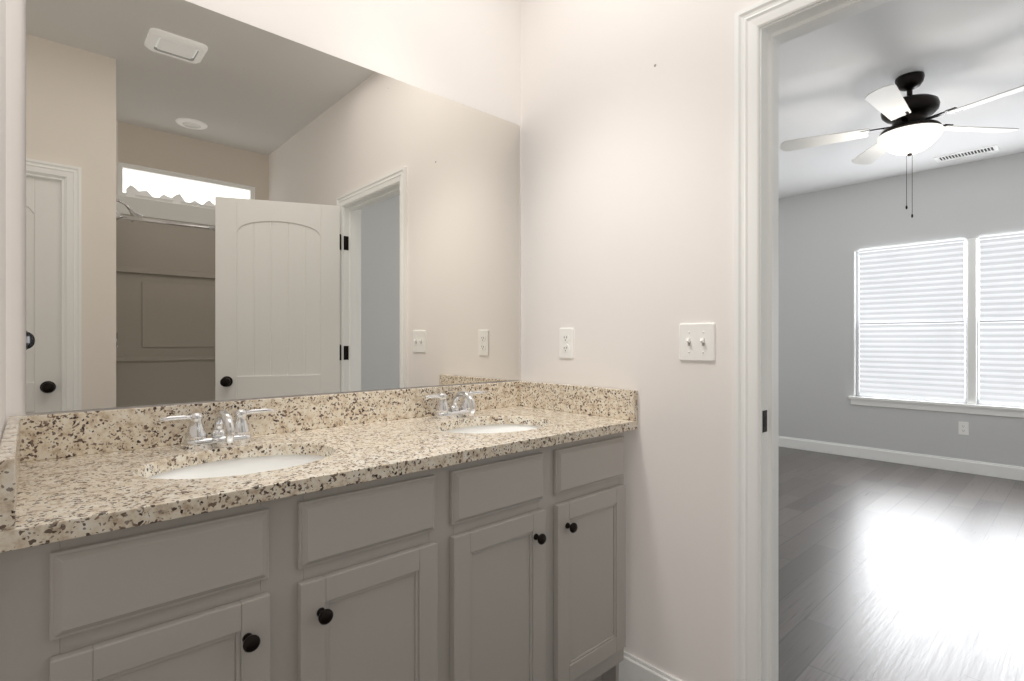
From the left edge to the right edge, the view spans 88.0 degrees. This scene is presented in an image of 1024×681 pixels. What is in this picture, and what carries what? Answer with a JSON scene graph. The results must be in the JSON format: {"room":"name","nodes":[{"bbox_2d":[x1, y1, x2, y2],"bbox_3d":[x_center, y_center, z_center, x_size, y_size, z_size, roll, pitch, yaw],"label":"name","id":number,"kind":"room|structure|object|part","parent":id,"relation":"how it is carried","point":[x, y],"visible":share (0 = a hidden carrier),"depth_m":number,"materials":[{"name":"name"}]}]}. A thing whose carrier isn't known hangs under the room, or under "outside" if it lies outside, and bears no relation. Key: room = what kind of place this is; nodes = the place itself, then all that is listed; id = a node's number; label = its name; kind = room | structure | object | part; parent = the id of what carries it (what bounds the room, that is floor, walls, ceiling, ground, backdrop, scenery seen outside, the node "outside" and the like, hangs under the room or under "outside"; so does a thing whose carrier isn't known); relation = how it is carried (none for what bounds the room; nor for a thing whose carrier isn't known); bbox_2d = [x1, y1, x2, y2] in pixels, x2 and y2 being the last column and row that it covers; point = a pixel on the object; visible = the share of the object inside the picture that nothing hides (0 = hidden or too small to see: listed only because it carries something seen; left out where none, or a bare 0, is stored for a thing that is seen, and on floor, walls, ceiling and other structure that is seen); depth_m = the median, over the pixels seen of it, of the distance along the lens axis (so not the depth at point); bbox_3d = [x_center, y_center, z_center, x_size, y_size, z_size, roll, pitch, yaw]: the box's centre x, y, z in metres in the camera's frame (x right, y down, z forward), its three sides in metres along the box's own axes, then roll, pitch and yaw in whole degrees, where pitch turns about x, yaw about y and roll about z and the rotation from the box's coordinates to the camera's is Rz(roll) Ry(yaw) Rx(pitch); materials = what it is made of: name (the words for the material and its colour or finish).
{"room":"bathroom","nodes":[
{"label":"bathroom","id":0,"kind":"room"},
{"bbox_2d":[0,0,11,443],"bbox_3d":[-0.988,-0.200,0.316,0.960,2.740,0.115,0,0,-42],"label":"wall","id":1,"kind":"structure","parent":0,"point":[5,5],"depth_m":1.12,"materials":[{"name":"beige paint"}]},
{"bbox_2d":[12,0,19,415],"bbox_3d":[-0.926,-0.200,0.876,0.115,2.740,0.630,0,0,-42],"label":"wall","id":2,"kind":"structure","parent":0,"point":[15,3],"depth_m":1.16,"materials":[{"name":"beige paint"}]},
{"bbox_2d":[0,417,23,528],"bbox_3d":[-0.890,0.215,0.941,0.021,0.099,0.548,0,0,-42],"label":"backsplash","id":3,"kind":"structure","parent":2,"relation":"attached to","point":[12,442],"depth_m":0.75,"materials":[{"name":"beige stone"}]},
{"bbox_2d":[20,0,519,415],"bbox_3d":[-0.614,-0.200,1.670,1.645,2.740,0.115,0,0,-42],"label":"wall","id":4,"kind":"structure","parent":0,"point":[465,52],"depth_m":1.82,"materials":[{"name":"beige paint"}]},
{"bbox_2d":[12,381,519,460],"bbox_3d":[-0.523,0.215,1.658,1.529,0.099,0.019,0,0,-42],"label":"backsplash","id":5,"kind":"structure","parent":4,"relation":"attached to","point":[68,434],"depth_m":1.43,"materials":[{"name":"beige stone"}]},
{"bbox_2d":[26,0,519,413],"bbox_3d":[-0.521,-0.359,1.671,1.491,1.041,0.006,0,0,-42],"label":"vanity mirror","id":6,"kind":"object","parent":4,"relation":"attached to","point":[219,206],"visible":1,"depth_m":1.46,"materials":[{"name":"clear glass"}]},
{"bbox_2d":[762,410,766,432],"bbox_3d":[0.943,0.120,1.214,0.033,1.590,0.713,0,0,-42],"label":"strike plate","id":7,"kind":"object","parent":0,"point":[764,420],"depth_m":1.47,"materials":[{"name":"brown metal"}]},
{"bbox_2d":[520,0,1023,680],"bbox_3d":[0.610,-0.200,1.638,0.115,2.740,4.670,0,0,-42],"label":"wall","id":8,"kind":"structure","parent":0,"point":[620,112],"depth_m":1.83,"materials":[{"name":"beige paint"}]},
{"bbox_2d":[559,328,573,358],"bbox_3d":[0.203,0.010,1.994,0.008,0.115,0.070,0,0,-42],"label":"outlet","id":9,"kind":"object","parent":8,"relation":"attached to","point":[566,342],"visible":1,"depth_m":1.99,"materials":[{"name":"white plastic"}]},
{"bbox_2d":[520,381,637,420],"bbox_3d":[0.226,0.215,1.956,0.020,0.099,0.548,0,0,-42],"label":"backsplash","id":10,"kind":"structure","parent":8,"relation":"attached to","point":[605,402],"depth_m":1.91,"materials":[{"name":"beige stone"}]},
{"bbox_2d":[619,651,680,680],"bbox_3d":[0.488,1.113,1.677,0.013,0.115,0.449,0,0,-42],"label":"baseboard","id":11,"kind":"structure","parent":8,"relation":"attached to","point":[632,668],"depth_m":1.75,"materials":[{"name":"white wood"}]},
{"bbox_2d":[679,323,714,361],"bbox_3d":[0.554,0.005,1.601,0.019,0.115,0.116,0,0,-42],"label":"bathroom light switch","id":12,"kind":"object","parent":8,"relation":"attached to","point":[696,341],"visible":1,"depth_m":1.60,"materials":[{"name":"white plastic"}]},
{"bbox_2d":[734,0,823,680],"bbox_3d":[0.972,0.121,1.241,0.152,2.098,0.848,0,0,-42],"label":"door frame","id":13,"kind":"structure","parent":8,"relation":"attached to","point":[750,21],"depth_m":1.48,"materials":[{"name":"white wood"}]},
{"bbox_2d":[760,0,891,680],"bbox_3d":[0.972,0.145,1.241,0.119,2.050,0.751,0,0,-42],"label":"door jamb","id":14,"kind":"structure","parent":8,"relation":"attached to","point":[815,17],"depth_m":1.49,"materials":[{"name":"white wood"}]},
{"bbox_2d":[778,436,1023,480],"bbox_3d":[4.026,1.113,4.666,0.017,0.115,4.559,0,0,-42],"label":"baseboard","id":15,"kind":"structure","parent":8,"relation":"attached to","point":[929,461],"depth_m":4.98,"materials":[{"name":"white wood"}]},
{"bbox_2d":[848,237,1023,417],"bbox_3d":[4.036,-0.128,4.654,0.060,1.544,1.880,0,0,-42],"label":"window frame","id":16,"kind":"structure","parent":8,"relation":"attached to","point":[971,406],"depth_m":4.67,"materials":[{"name":"white wood"}]},
{"bbox_2d":[855,233,1023,406],"bbox_3d":[4.074,-0.170,4.688,0.107,1.458,1.808,0,0,-42],"label":"window blinds","id":17,"kind":"object","parent":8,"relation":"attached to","point":[910,322],"visible":0.9,"depth_m":4.84,"materials":[{"name":"white plastic"}]},
{"bbox_2d":[958,422,968,434],"bbox_3d":[4.003,0.780,4.698,0.008,0.115,0.070,0,0,-42],"label":"outlet","id":18,"kind":"object","parent":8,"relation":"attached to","point":[963,428],"visible":1,"depth_m":4.70,"materials":[{"name":"white plastic"}]},
{"bbox_2d":[778,446,1023,680],"bbox_3d":[1.396,1.210,2.272,7.560,0.080,4.990,0,0,-42],"label":"floor","id":19,"kind":"structure","parent":0,"point":[889,571],"depth_m":2.67,"materials":[{"name":"grey wood"}]},
{"bbox_2d":[0,425,637,680],"bbox_3d":[-0.334,0.733,1.450,1.529,0.873,0.583,0,0,-42],"label":"bathroom vanity","id":20,"kind":"object","parent":19,"relation":"on","point":[471,532],"depth_m":1.11,"materials":[{"name":"grey wood"}]},
{"bbox_2d":[0,405,637,544],"bbox_3d":[-0.339,0.279,1.455,1.529,0.030,0.570,0,0,-42],"label":"countertop","id":21,"kind":"structure","parent":20,"relation":"on","point":[85,490],"depth_m":1.13,"materials":[{"name":"beige stone"}]},
{"bbox_2d":[156,405,275,448],"bbox_3d":[-0.719,0.218,1.320,0.265,0.092,0.138,0,0,-42],"label":"faucet","id":22,"kind":"object","parent":21,"relation":"on","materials":[{"name":"silver metal"}]},
{"bbox_2d":[132,441,339,488],"bbox_3d":[-0.602,0.364,1.191,0.458,0.163,0.368,0,0,-42],"label":"sink","id":23,"kind":"object","parent":21,"relation":"in","point":[276,456],"depth_m":1.31,"materials":[{"name":"white ceramic"}]},
{"bbox_2d":[420,389,487,416],"bbox_3d":[-0.171,0.218,1.818,0.265,0.092,0.138,0,0,-42],"label":"faucet","id":24,"kind":"object","parent":21,"relation":"on","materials":[{"name":"silver metal"}]},
{"bbox_2d":[432,417,551,436],"bbox_3d":[-0.055,0.364,1.689,0.458,0.163,0.368,0,0,-42],"label":"sink","id":25,"kind":"object","parent":21,"relation":"in","point":[494,424],"depth_m":1.85,"materials":[{"name":"white ceramic"}]},
{"bbox_2d":[778,0,1023,198],"bbox_3d":[2.421,-1.610,3.205,4.788,0.080,4.990,0,0,-42],"label":"ceiling","id":26,"kind":"structure","parent":0,"point":[958,53],"depth_m":3.20,"materials":[{"name":"white paint"}]},
{"bbox_2d":[780,71,1023,217],"bbox_3d":[2.326,-1.150,3.119,1.264,0.840,1.321,0,0,-42],"label":"ceiling fan","id":27,"kind":"object","parent":26,"relation":"hanging from","point":[915,127],"visible":1,"depth_m":3.08,"materials":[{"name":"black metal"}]},
{"bbox_3d":[2.368,-0.935,3.156,0.031,0.360,0.028,0,0,-42],"label":"cord","id":28,"kind":"part","parent":27,"relation":"part of","materials":[{"name":"brown metal"}]},
{"bbox_3d":[2.369,-1.175,3.157,0.320,0.123,0.320,0,0,-42],"label":"lamp shade","id":29,"kind":"part","parent":27,"relation":"part of","materials":[{"name":"white glass"}]},
{"bbox_2d":[934,145,998,161],"bbox_3d":[3.806,-1.565,4.445,0.160,0.009,0.400,0,0,-42],"label":"air vent","id":30,"kind":"object","parent":26,"relation":"attached to","point":[977,151],"visible":1,"depth_m":4.44,"materials":[{"name":"white plastic"}]}
]}

